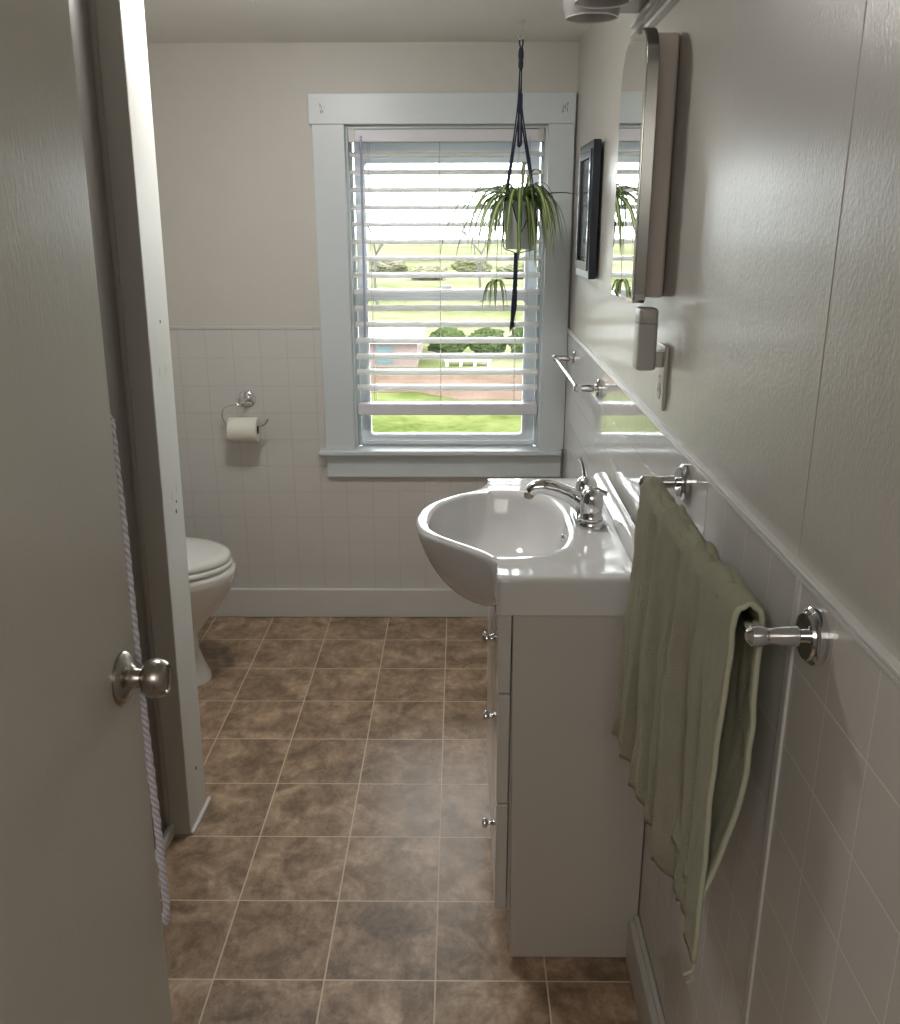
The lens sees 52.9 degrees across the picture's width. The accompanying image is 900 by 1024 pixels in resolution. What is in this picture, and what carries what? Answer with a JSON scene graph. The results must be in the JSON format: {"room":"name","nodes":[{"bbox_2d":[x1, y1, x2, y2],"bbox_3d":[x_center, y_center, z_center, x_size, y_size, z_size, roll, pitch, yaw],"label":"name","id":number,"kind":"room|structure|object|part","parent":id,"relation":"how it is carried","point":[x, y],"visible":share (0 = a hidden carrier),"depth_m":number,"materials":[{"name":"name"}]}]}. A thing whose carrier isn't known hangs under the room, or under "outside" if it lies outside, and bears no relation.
{"room":"bathroom","nodes":[
{"label":"bathroom","id":0,"kind":"room"},
{"bbox_2d":[68,0,170,849],"bbox_3d":[-0.858,0.245,0.907,0.188,2.280,2.763,0,18,1],"label":"wall","id":1,"kind":"structure","parent":0,"point":[82,12],"depth_m":2.07,"materials":[{"name":"grey paint"}]},
{"bbox_2d":[155,823,174,871],"bbox_3d":[-0.795,1.176,1.671,0.020,0.042,1.856,0,18,1],"label":"baseboard","id":2,"kind":"structure","parent":1,"relation":"attached to","point":[169,833],"depth_m":2.50,"materials":[{"name":"paint"}]},
{"bbox_2d":[147,41,579,587],"bbox_3d":[-0.603,-0.652,3.724,2.520,2.280,0.164,0,18,1],"label":"wall","id":3,"kind":"structure","parent":0,"point":[233,133],"depth_m":3.58,"materials":[{"name":"white paint"}]},
{"bbox_2d":[221,390,268,426],"bbox_3d":[-0.827,-0.420,3.676,0.193,0.138,0.081,0,18,1],"label":"toilet paper holder","id":4,"kind":"object","parent":3,"relation":"attached to","point":[246,398],"visible":0.85,"depth_m":3.69,"materials":[{"name":"silver metal"}]},
{"bbox_2d":[227,417,260,441],"bbox_3d":[-0.835,-0.334,3.668,0.117,0.100,0.100,0,18,1],"label":"toilet paper roll","id":5,"kind":"object","parent":4,"relation":"hanging from","point":[239,429],"visible":1,"depth_m":3.63,"materials":[{"name":"white paper"}]},
{"bbox_2d":[210,588,487,616],"bbox_3d":[-0.605,0.397,3.968,2.152,0.132,0.020,0,18,1],"label":"baseboard","id":6,"kind":"structure","parent":3,"relation":"attached to","point":[238,602],"depth_m":3.96,"materials":[{"name":"paint"}]},
{"bbox_2d":[307,92,576,476],"bbox_3d":[-0.036,-0.866,3.624,1.008,1.470,0.210,0,18,1],"label":"window","id":7,"kind":"structure","parent":3,"relation":"in","point":[330,115],"depth_m":3.57,"materials":[{"name":"white paint"}]},
{"bbox_3d":[-0.454,-0.855,3.570,0.122,1.245,0.032,0,18,1],"label":"casing","id":8,"kind":"part","parent":7,"relation":"part of","materials":[{"name":"white paint"}]},
{"bbox_3d":[-0.030,-1.497,3.360,0.992,0.108,0.036,0,18,1],"label":"head casing","id":9,"kind":"part","parent":7,"relation":"part of","materials":[{"name":"white paint"}]},
{"bbox_2d":[348,128,544,414],"bbox_3d":[-0.012,-0.925,3.580,0.742,1.091,0.076,0,18,1],"label":"window blind","id":10,"kind":"object","parent":7,"relation":"attached to","point":[490,135],"visible":0.97,"depth_m":3.57,"materials":[{"name":"white plastic"}]},
{"bbox_3d":[-0.309,-0.922,3.589,0.002,1.015,0.067,0,18,1],"label":"ladder cord","id":11,"kind":"part","parent":10,"relation":"part of","materials":[{"name":"white fabric"}]},
{"bbox_3d":[-0.039,-0.922,3.587,0.002,1.015,0.067,0,18,1],"label":"ladder cord","id":12,"kind":"part","parent":10,"relation":"part of","materials":[{"name":"white fabric"}]},
{"bbox_3d":[-0.013,-1.424,3.427,0.742,0.044,0.056,0,18,1],"label":"head rail","id":13,"kind":"part","parent":10,"relation":"part of","materials":[{"name":"white plastic"}]},
{"bbox_3d":[-0.011,-0.429,3.743,0.738,0.047,0.058,0,18,1],"label":"rail","id":14,"kind":"part","parent":10,"relation":"part of","materials":[{"name":"white plastic"}]},
{"bbox_3d":[0.261,-0.922,3.584,0.002,1.015,0.067,0,18,1],"label":"ladder cord","id":15,"kind":"part","parent":10,"relation":"part of","materials":[{"name":"white fabric"}]},
{"bbox_3d":[0.302,-1.094,3.491,0.010,0.660,0.004,0,18,1],"label":"lift cord","id":16,"kind":"part","parent":10,"relation":"part of","materials":[{"name":"white fabric"}]},
{"bbox_3d":[-0.012,-1.171,3.604,0.725,0.636,0.028,0,18,1],"label":"sash","id":17,"kind":"part","parent":7,"relation":"part of","materials":[{"name":"white"}]},
{"bbox_3d":[-0.011,-0.598,3.753,0.725,0.640,0.028,0,18,1],"label":"sash","id":18,"kind":"part","parent":7,"relation":"part of","materials":[{"name":"white wood"}]},
{"bbox_3d":[-0.010,-0.290,3.867,0.725,0.016,0.064,0,18,1],"label":"sill","id":19,"kind":"part","parent":7,"relation":"part of","materials":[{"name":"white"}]},
{"bbox_3d":[0.417,-0.854,3.562,0.099,1.245,0.032,0,18,1],"label":"casing","id":20,"kind":"part","parent":7,"relation":"part of","materials":[{"name":"white paint"}]},
{"bbox_2d":[143,0,589,42],"bbox_3d":[-0.631,-0.970,0.764,2.520,0.120,5.533,0,18,1],"label":"ceiling","id":21,"kind":"structure","parent":0,"point":[166,21],"depth_m":2.96,"materials":[{"name":"paint"}]},
{"bbox_2d":[517,19,525,39],"bbox_3d":[0.234,-1.575,2.960,0.026,0.060,0.026,0,18,1],"label":"ceiling hook","id":22,"kind":"object","parent":21,"relation":"attached to","point":[521,21],"visible":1,"depth_m":2.96,"materials":[{"name":"grey plastic"}]},
{"bbox_2d":[503,37,536,334],"bbox_3d":[0.242,-1.097,3.112,0.119,0.966,0.124,0,18,1],"label":"hanger","id":23,"kind":"object","parent":22,"relation":"hanging from","point":[519,129],"visible":0.84,"depth_m":3.06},
{"bbox_2d":[440,162,576,309],"bbox_3d":[0.229,-0.954,3.141,0.386,0.494,0.402,-12,21,-34],"label":"spider plant","id":24,"kind":"object","parent":23,"relation":"hanging from","point":[522,199],"visible":0.98,"depth_m":3.08,"materials":[{"name":"green plant"}]},
{"bbox_3d":[0.242,-0.995,3.144,0.121,0.157,0.121,0,18,1],"label":"pot","id":25,"kind":"part","parent":24,"relation":"part of","materials":[{"name":"white ceramic"}]},
{"bbox_2d":[157,617,639,1023],"bbox_3d":[-0.626,1.317,1.492,2.520,0.120,5.533,0,18,1],"label":"floor","id":26,"kind":"structure","parent":0,"point":[337,867],"depth_m":2.52,"materials":[{"name":"tile"}]},
{"bbox_2d":[186,537,235,685],"bbox_3d":[-1.236,0.234,3.325,0.897,0.835,0.490,0,18,1],"label":"toilet","id":27,"kind":"object","parent":26,"relation":"on","point":[211,565],"visible":0.17,"depth_m":3.26,"materials":[{"name":"white glazed porcelain"}]},
{"bbox_3d":[-1.079,0.155,3.298,0.556,0.040,0.406,0,18,1],"label":"lid","id":28,"kind":"part","parent":27,"relation":"part of","materials":[{"name":"white plastic"}]},
{"bbox_3d":[-1.067,0.187,3.308,0.540,0.022,0.408,0,18,1],"label":"seat","id":29,"kind":"part","parent":27,"relation":"part of","materials":[{"name":"white plastic"}]},
{"bbox_2d":[482,606,644,956],"bbox_3d":[0.258,0.525,2.321,0.358,0.884,0.679,0,18,1],"label":"bathroom vanity","id":30,"kind":"object","parent":26,"relation":"on","point":[566,822],"visible":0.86,"depth_m":2.00,"materials":[{"name":"white wood"}]},
{"bbox_3d":[0.091,0.741,2.155,0.029,0.025,0.025,0,18,1],"label":"knob","id":31,"kind":"part","parent":30,"relation":"part of","materials":[{"name":"silver metal"}]},
{"bbox_3d":[0.090,0.466,2.068,0.029,0.025,0.025,0,18,1],"label":"knob","id":32,"kind":"part","parent":30,"relation":"part of","materials":[{"name":"silver metal"}]},
{"bbox_3d":[0.090,0.280,2.009,0.029,0.025,0.025,0,18,1],"label":"knob","id":33,"kind":"part","parent":30,"relation":"part of","materials":[{"name":"silver metal"}]},
{"bbox_3d":[0.120,0.494,2.432,0.026,0.601,0.450,0,18,1],"label":"door","id":34,"kind":"part","parent":30,"relation":"part of","materials":[{"name":"grey wood"}]},
{"bbox_3d":[0.117,0.750,2.156,0.026,0.280,0.223,0,18,1],"label":"drawer","id":35,"kind":"part","parent":30,"relation":"part of","materials":[{"name":"grey wood"}]},
{"bbox_3d":[0.117,0.485,2.072,0.026,0.269,0.223,0,18,1],"label":"drawer","id":36,"kind":"part","parent":30,"relation":"part of","materials":[{"name":"grey wood"}]},
{"bbox_3d":[0.116,0.264,2.002,0.026,0.188,0.223,0,18,1],"label":"drawer","id":37,"kind":"part","parent":30,"relation":"part of","materials":[{"name":"grey wood"}]},
{"bbox_2d":[416,472,634,615],"bbox_3d":[0.173,0.107,2.212,0.516,0.227,0.764,0,18,1],"label":"sink","id":38,"kind":"object","parent":30,"relation":"in","point":[491,544],"visible":0.87,"depth_m":2.05,"materials":[{"name":"white ceramic"}]},
{"bbox_2d":[524,457,607,530],"bbox_3d":[0.274,-0.050,2.170,0.193,0.141,0.174,0,18,1],"label":"faucet","id":39,"kind":"object","parent":38,"relation":"on","point":[586,501],"visible":1,"depth_m":2.15,"materials":[{"name":"silver metal"}]},
{"bbox_3d":[0.266,-0.031,2.174,0.171,0.096,0.046,0,18,1],"label":"spout","id":40,"kind":"part","parent":39,"relation":"part of","materials":[{"name":"silver metal"}]},
{"bbox_3d":[0.328,-0.107,2.208,0.034,0.056,0.018,13,22,35],"label":"lever","id":41,"kind":"part","parent":39,"relation":"part of","materials":[{"name":"silver metal"}]},
{"bbox_3d":[0.334,-0.051,2.221,0.059,0.080,0.059,0,18,1],"label":"handle","id":42,"kind":"part","parent":39,"relation":"part of","materials":[{"name":"silver metal"}]},
{"bbox_3d":[0.334,0.009,2.188,0.074,0.018,0.174,0,18,1],"label":"plate","id":43,"kind":"part","parent":39,"relation":"part of","materials":[{"name":"silver metal"}]},
{"bbox_3d":[0.333,-0.021,2.126,0.059,0.080,0.059,0,18,1],"label":"handle","id":44,"kind":"part","parent":39,"relation":"part of","materials":[{"name":"silver metal"}]},
{"bbox_3d":[0.347,-0.048,2.110,0.042,0.021,0.018,6,19,19],"label":"lever","id":45,"kind":"part","parent":39,"relation":"part of","materials":[{"name":"silver metal"}]},
{"bbox_2d":[611,476,765,982],"bbox_3d":[0.348,0.279,1.411,0.092,0.556,0.592,0,18,1],"label":"hand towel","id":46,"kind":"object","parent":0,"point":[685,714],"visible":1,"depth_m":1.27,"materials":[{"name":"green fabric"}]},
{"bbox_2d":[562,0,899,1023],"bbox_3d":[0.502,0.004,1.656,0.151,2.280,4.364,0,18,1],"label":"wall","id":47,"kind":"structure","parent":0,"point":[778,307],"depth_m":1.16,"materials":[{"name":"beige paint"}]},
{"bbox_2d":[552,350,601,397],"bbox_3d":[0.416,-0.467,3.014,0.087,0.056,0.691,0,18,1],"label":"towel bar","id":48,"kind":"object","parent":47,"relation":"attached to","point":[597,387],"visible":1,"depth_m":2.81,"materials":[{"name":"silver metal"}]},
{"bbox_3d":[0.412,-0.564,3.316,0.073,0.025,0.025,0,18,1],"label":"post","id":49,"kind":"part","parent":48,"relation":"part of","materials":[{"name":"silver metal"}]},
{"bbox_3d":[0.403,-0.371,2.711,0.068,0.025,0.025,0,18,1],"label":"post","id":50,"kind":"part","parent":48,"relation":"part of","materials":[{"name":"silver metal"}]},
{"bbox_2d":[575,139,601,278],"bbox_3d":[0.437,-0.960,2.888,0.028,0.404,0.315,0,18,1],"label":"picture frame","id":51,"kind":"object","parent":47,"relation":"attached to","point":[590,153],"visible":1,"depth_m":2.79,"materials":[{"name":"black paint"}]},
{"bbox_3d":[0.431,-0.960,2.889,0.001,0.332,0.243,0,18,1],"label":"glass","id":52,"kind":"part","parent":51,"relation":"part of","materials":[{"name":"white"}]},
{"bbox_3d":[0.426,-0.960,2.889,0.006,0.356,0.267,0,18,1],"label":"molding","id":53,"kind":"part","parent":51,"relation":"part of","materials":[{"name":"grey wood"}]},
{"bbox_2d":[563,0,648,23],"bbox_3d":[0.351,-1.137,1.851,0.191,0.146,0.625,0,18,1],"label":"vanity light","id":54,"kind":"object","parent":47,"relation":"attached to","point":[575,11],"visible":1,"depth_m":2.05,"materials":[{"name":"grey glass"}]},
{"bbox_3d":[0.326,-1.189,2.064,0.135,0.110,0.135,0,18,1],"label":"lamp shade","id":55,"kind":"part","parent":54,"relation":"part of","materials":[{"name":"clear glass"}]},
{"bbox_3d":[0.324,-1.140,1.911,0.135,0.110,0.135,0,18,1],"label":"lamp shade","id":56,"kind":"part","parent":54,"relation":"part of","materials":[{"name":"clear glass"}]},
{"bbox_3d":[0.419,-1.151,1.846,0.055,0.117,0.625,0,18,1],"label":"plate","id":57,"kind":"part","parent":54,"relation":"part of","materials":[{"name":"grey metal"}]},
{"bbox_2d":[611,27,679,302],"bbox_3d":[0.404,-0.705,1.876,0.077,0.510,0.290,0,18,1],"label":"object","id":58,"kind":"object","parent":47,"relation":"attached to","point":[650,69],"visible":1,"depth_m":1.79,"materials":[{"name":"metal"}]},
{"bbox_2d":[611,29,646,301],"bbox_3d":[0.367,-0.702,1.870,0.003,0.506,0.269,0,18,1],"label":"mirror","id":59,"kind":"object","parent":58,"relation":"attached to","point":[631,184],"depth_m":1.82,"materials":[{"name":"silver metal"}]},
{"bbox_3d":[0.380,-0.702,1.870,0.023,0.510,0.273,0,18,1],"label":"door","id":60,"kind":"part","parent":58,"relation":"part of","materials":[{"name":"silver metal"}]},
{"bbox_2d":[626,915,665,1023],"bbox_3d":[0.404,1.340,1.006,0.024,0.128,2.312,0,18,1],"label":"baseboard","id":61,"kind":"structure","parent":47,"relation":"attached to","point":[645,992],"depth_m":1.96,"materials":[{"name":"paint"}]},
{"bbox_2d":[630,0,679,37],"bbox_3d":[0.426,-0.813,1.122,0.021,0.050,2.240,0,18,1],"label":"trim","id":62,"kind":"structure","parent":47,"relation":"attached to","point":[655,11],"depth_m":1.94,"materials":[{"name":"paint"}]},
{"bbox_2d":[655,342,669,410],"bbox_3d":[0.437,-0.281,1.871,0.010,0.132,0.072,0,18,1],"label":"outlet plate","id":63,"kind":"object","parent":47,"relation":"attached to","point":[662,373],"visible":1,"depth_m":1.85,"materials":[{"name":"grey plastic"}]},
{"bbox_2d":[632,307,662,370],"bbox_3d":[0.406,-0.354,1.848,0.054,0.123,0.058,0,18,1],"label":"plug","id":64,"kind":"object","parent":63,"relation":"attached to","point":[646,357],"visible":1,"depth_m":1.83,"materials":[{"name":"grey plastic"}]},
{"bbox_2d":[657,383,660,398],"bbox_3d":[0.433,-0.251,1.880,0.001,0.034,0.034,0,18,1],"label":"receptacle","id":65,"kind":"object","parent":63,"relation":"attached to","point":[658,384],"depth_m":1.88,"materials":[{"name":"white"}]},
{"bbox_3d":[0.431,-0.082,1.561,0.012,0.006,4.233,0,18,1],"label":"cap rail","id":66,"kind":"part","parent":47,"relation":"part of","materials":[{"name":"paint"}]},
{"bbox_2d":[639,464,828,665],"bbox_3d":[0.385,0.044,1.342,0.086,0.067,0.713,0,18,1],"label":"towel bar","id":67,"kind":"object","parent":47,"relation":"attached to","point":[810,634],"visible":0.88,"depth_m":1.03,"materials":[{"name":"silver metal"}]},
{"bbox_3d":[0.381,-0.054,1.650,0.073,0.025,0.025,0,18,1],"label":"post","id":68,"kind":"part","parent":67,"relation":"part of","materials":[{"name":"silver metal"}]},
{"bbox_3d":[0.372,0.142,1.034,0.068,0.025,0.025,0,18,1],"label":"post","id":69,"kind":"part","parent":67,"relation":"part of","materials":[{"name":"silver metal"}]},
{"bbox_3d":[-1.239,-0.199,2.303,0.917,2.280,0.145,0,18,1],"label":"wall partition","id":70,"kind":"structure","parent":0,"visible":0},
{"bbox_2d":[94,0,210,834],"bbox_3d":[-0.757,-0.196,2.297,0.120,2.284,0.169,0,18,1],"label":"trim","id":71,"kind":"structure","parent":70,"relation":"attached to","point":[121,29],"depth_m":2.21,"materials":[{"name":"white paint"}]},
{"bbox_3d":[-0.296,0.428,0.328,1.402,2.280,0.120,0,18,1],"label":"wall","id":72,"kind":"structure","parent":0,"visible":0},
{"bbox_2d":[0,0,172,1023],"bbox_3d":[-0.433,0.361,0.833,0.158,2.078,0.836,0,18,1],"label":"entry door","id":73,"kind":"structure","parent":72,"relation":"in","point":[82,936],"depth_m":0.95,"materials":[{"name":"paint"}]},
{"bbox_2d":[110,414,170,925],"bbox_3d":[-0.422,0.227,1.199,0.057,0.752,0.036,6,19,18],"label":"rope","id":74,"kind":"object","parent":73,"relation":"hanging from","point":[166,917],"visible":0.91,"depth_m":1.20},
{"bbox_3d":[-0.368,0.207,1.127,0.034,0.050,0.050,0,18,1],"label":"knob","id":75,"kind":"part","parent":73,"relation":"part of","materials":[{"name":"silver metal"}]},
{"label":"outside","id":76,"kind":"structure","parent":0,"visible":0},
{"bbox_2d":[356,244,538,368],"bbox_3d":[1.760,-49.432,172.787,440.000,0.300,300.700,0,18,1],"label":"field","id":77,"kind":"structure","parent":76,"point":[386,249],"depth_m":62.26,"materials":[{"name":"green plant"}]},
{"bbox_2d":[368,255,408,272],"bbox_3d":[-6.494,-25.235,92.828,4.530,2.114,2.813,0,18,1],"label":"shrub","id":78,"kind":"object","parent":77,"relation":"on","point":[382,266],"visible":0.52,"depth_m":91.92,"materials":[{"name":"green plant"}]},
{"bbox_2d":[354,164,428,304],"bbox_3d":[-4.634,-18.439,58.633,6.999,9.908,4.404,-8,19,-23],"label":"bare tree","id":79,"kind":"object","parent":77,"relation":"on","point":[397,176],"visible":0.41,"depth_m":58.84,"materials":[{"name":"grey plant"}]},
{"bbox_2d":[358,327,425,366],"bbox_3d":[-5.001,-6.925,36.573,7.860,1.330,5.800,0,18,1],"label":"shed","id":80,"kind":"object","parent":77,"relation":"on","point":[379,331],"visible":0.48,"depth_m":34.15,"materials":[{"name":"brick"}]},
{"bbox_2d":[407,265,448,279],"bbox_3d":[-2.127,-23.063,87.101,4.386,1.429,2.535,0,18,1],"label":"shrub","id":81,"kind":"object","parent":77,"relation":"on","point":[421,268],"visible":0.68,"depth_m":86.58,"materials":[{"name":"green plant"}]},
{"bbox_2d":[427,327,469,352],"bbox_3d":[-0.077,-6.899,36.634,1.737,1.224,1.019,0,18,1],"label":"shrub","id":82,"kind":"object","parent":77,"relation":"on","point":[446,331],"visible":0.7,"depth_m":36.38,"materials":[{"name":"green plant"}]},
{"bbox_2d":[409,165,514,301],"bbox_3d":[1.681,-19.222,62.633,9.494,8.944,3.375,-2,18,-6],"label":"bare tree","id":83,"kind":"object","parent":77,"relation":"on","point":[457,199],"visible":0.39,"depth_m":61.50,"materials":[{"name":"grey plant"}]},
{"bbox_2d":[445,359,490,365],"bbox_3d":[0.673,-5.801,34.537,1.750,0.400,0.550,0,18,1],"label":"garden bench","id":84,"kind":"object","parent":77,"relation":"on","point":[446,360],"visible":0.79,"depth_m":34.27,"materials":[{"name":"white paint"}]},
{"bbox_3d":[0.672,-5.822,34.504,1.750,0.060,0.500,0,18,1],"label":"seat","id":85,"kind":"part","parent":84,"relation":"part of","materials":[{"name":"white paint"}]},
{"bbox_2d":[450,261,491,271],"bbox_3d":[2.200,-25.436,93.675,4.425,1.948,2.475,0,18,1],"label":"shrub","id":86,"kind":"object","parent":77,"relation":"on","point":[459,266],"visible":0.6,"depth_m":92.88,"materials":[{"name":"green plant"}]},
{"bbox_2d":[468,327,506,352],"bbox_3d":[1.502,-6.977,36.938,1.667,1.180,1.041,0,18,1],"label":"shrub","id":87,"kind":"object","parent":77,"relation":"on","point":[487,331],"visible":0.7,"depth_m":36.63,"materials":[{"name":"green plant"}]},
{"bbox_2d":[506,327,523,352],"bbox_3d":[3.111,-6.932,36.593,1.736,1.298,0.979,0,18,1],"label":"shrub","id":88,"kind":"object","parent":77,"relation":"on","point":[515,347],"visible":0.25,"depth_m":36.40,"materials":[{"name":"green plant"}]},
{"bbox_2d":[495,262,537,278],"bbox_3d":[6.703,-23.752,88.926,4.440,1.599,2.787,0,18,1],"label":"shrub","id":89,"kind":"object","parent":77,"relation":"on","point":[509,267],"visible":0.41,"depth_m":88.27,"materials":[{"name":"green plant"}]},
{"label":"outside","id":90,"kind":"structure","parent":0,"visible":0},
{"bbox_2d":[360,393,533,433],"bbox_3d":[0.176,-0.078,17.709,80.000,0.300,24.800,0,18,1],"label":"lawn","id":91,"kind":"structure","parent":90,"point":[380,423],"depth_m":24.75,"materials":[{"name":"green plant"}]},
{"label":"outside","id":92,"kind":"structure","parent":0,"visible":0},
{"bbox_2d":[360,375,534,399],"bbox_3d":[0.300,-4.077,29.921,60.000,0.115,4.900,0,18,1],"label":"dirt","id":93,"kind":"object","parent":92,"point":[380,379],"visible":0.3,"depth_m":30.75,"materials":[{"name":"brown soil"}]}
]}

